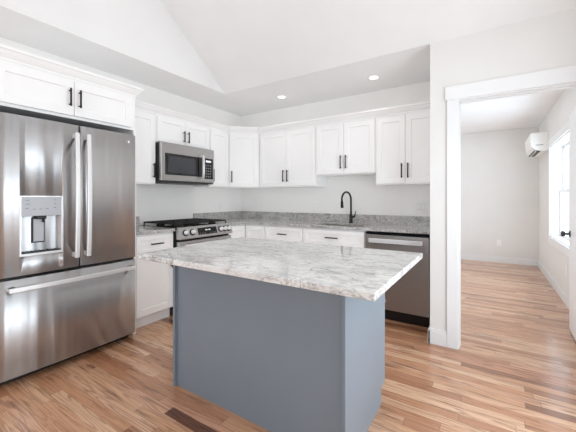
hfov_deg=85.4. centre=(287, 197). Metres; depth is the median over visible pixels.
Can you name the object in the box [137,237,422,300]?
countertop
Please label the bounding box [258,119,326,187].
upper cabinet
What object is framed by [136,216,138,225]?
backsplash
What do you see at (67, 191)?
refrigerator
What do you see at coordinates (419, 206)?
light switch
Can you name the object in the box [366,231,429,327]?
dishwasher
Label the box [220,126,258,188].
upper cabinet
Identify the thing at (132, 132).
end panel
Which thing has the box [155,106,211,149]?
upper cabinet
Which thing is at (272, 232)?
base cabinet
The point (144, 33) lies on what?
wall
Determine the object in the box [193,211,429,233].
countertop
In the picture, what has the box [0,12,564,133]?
ceiling
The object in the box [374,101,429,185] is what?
upper cabinet
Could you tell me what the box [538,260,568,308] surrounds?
baseboard
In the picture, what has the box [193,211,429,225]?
backsplash
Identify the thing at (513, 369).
floor
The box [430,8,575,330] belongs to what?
wall partition
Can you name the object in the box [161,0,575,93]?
ceiling
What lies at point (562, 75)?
trim
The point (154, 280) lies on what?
base cabinet
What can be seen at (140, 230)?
countertop
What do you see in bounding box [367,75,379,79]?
recessed light
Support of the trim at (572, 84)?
attached to the wall partition at (546, 42)
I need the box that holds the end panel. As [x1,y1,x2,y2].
[122,130,135,333]
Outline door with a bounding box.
[561,108,575,340]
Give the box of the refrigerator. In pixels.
[0,112,134,385]
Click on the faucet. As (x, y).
(351, 217)
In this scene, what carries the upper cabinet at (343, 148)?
attached to the wall at (368, 198)
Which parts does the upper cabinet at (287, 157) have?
door, crown molding, door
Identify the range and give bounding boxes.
[140,218,232,308]
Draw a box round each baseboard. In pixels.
[428,326,446,346]
[461,253,537,265]
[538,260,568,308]
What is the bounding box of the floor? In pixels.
[0,259,575,431]
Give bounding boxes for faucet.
[341,191,355,222]
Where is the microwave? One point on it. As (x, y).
(175, 164)
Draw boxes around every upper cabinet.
[0,44,143,132]
[135,100,157,184]
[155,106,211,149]
[193,121,229,187]
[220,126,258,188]
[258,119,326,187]
[314,109,375,176]
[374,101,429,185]
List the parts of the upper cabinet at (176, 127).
door, crown molding, door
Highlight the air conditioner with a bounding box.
[525,132,547,156]
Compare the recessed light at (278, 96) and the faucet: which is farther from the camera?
the recessed light at (278, 96)
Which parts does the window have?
sash, sash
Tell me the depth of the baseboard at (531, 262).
5.89 m
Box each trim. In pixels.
[445,65,575,100]
[447,99,457,349]
[458,82,575,348]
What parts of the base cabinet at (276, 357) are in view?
panel, panel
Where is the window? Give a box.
[548,121,568,256]
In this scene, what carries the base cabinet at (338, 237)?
on the floor
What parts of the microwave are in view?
door, handle, control panel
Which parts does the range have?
oven door, control panel, handle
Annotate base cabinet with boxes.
[136,232,172,327]
[173,265,384,431]
[228,224,265,238]
[265,225,302,241]
[303,224,365,247]
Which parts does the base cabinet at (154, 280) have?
drawer, door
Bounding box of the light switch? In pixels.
[415,202,426,211]
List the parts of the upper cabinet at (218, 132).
door, crown molding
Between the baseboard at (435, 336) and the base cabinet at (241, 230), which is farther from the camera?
the base cabinet at (241, 230)
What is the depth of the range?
3.46 m
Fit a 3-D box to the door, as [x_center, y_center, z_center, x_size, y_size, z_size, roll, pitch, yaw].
[2.385,0.223,2.538,0.170,1.978,0.866,0,0,35]
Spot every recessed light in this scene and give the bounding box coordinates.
[277,95,286,98]
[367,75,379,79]
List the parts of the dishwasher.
handle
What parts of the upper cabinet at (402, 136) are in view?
door, crown molding, door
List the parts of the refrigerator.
door, dispenser control panel, freezer drawer, handle, handle, door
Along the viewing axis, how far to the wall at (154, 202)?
3.94 m
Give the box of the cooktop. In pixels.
[140,222,220,229]
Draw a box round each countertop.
[136,216,174,234]
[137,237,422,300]
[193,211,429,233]
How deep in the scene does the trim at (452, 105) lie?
2.54 m
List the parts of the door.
knob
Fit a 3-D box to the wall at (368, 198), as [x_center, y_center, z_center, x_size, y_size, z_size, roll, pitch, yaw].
[0.443,-0.126,4.297,3.069,2.700,0.120,0,0,33]
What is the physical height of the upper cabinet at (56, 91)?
0.385 m
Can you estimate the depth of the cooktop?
3.47 m
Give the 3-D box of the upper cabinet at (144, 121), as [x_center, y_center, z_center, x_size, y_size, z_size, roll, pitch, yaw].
[-1.652,-0.567,3.262,0.358,0.838,0.423,0,0,33]
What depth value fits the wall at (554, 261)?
4.45 m
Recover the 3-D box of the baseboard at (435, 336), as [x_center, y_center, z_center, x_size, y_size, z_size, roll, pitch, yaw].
[1.317,1.161,2.715,0.143,0.125,0.276,0,0,33]
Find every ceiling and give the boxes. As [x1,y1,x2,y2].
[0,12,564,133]
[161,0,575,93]
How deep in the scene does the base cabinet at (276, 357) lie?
1.65 m
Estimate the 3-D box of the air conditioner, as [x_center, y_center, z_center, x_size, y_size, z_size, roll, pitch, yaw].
[4.031,-0.852,5.080,0.222,0.287,0.801,0,0,33]
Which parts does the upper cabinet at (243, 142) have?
crown molding, door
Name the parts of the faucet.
spout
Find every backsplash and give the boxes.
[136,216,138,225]
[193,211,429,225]
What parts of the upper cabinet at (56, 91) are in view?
door, handle, crown molding, handle, door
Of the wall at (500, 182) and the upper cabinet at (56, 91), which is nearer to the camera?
the upper cabinet at (56, 91)
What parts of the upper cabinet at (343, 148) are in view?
door, crown molding, door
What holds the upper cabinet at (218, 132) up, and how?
attached to the wall at (154, 202)
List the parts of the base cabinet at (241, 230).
door, door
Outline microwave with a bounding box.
[155,141,213,184]
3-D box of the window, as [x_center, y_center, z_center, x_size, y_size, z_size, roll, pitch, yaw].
[3.413,-0.097,3.773,0.188,1.488,1.800,0,0,33]
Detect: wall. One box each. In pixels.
[0,0,224,95]
[0,37,240,224]
[241,81,429,216]
[461,127,538,259]
[539,88,575,296]

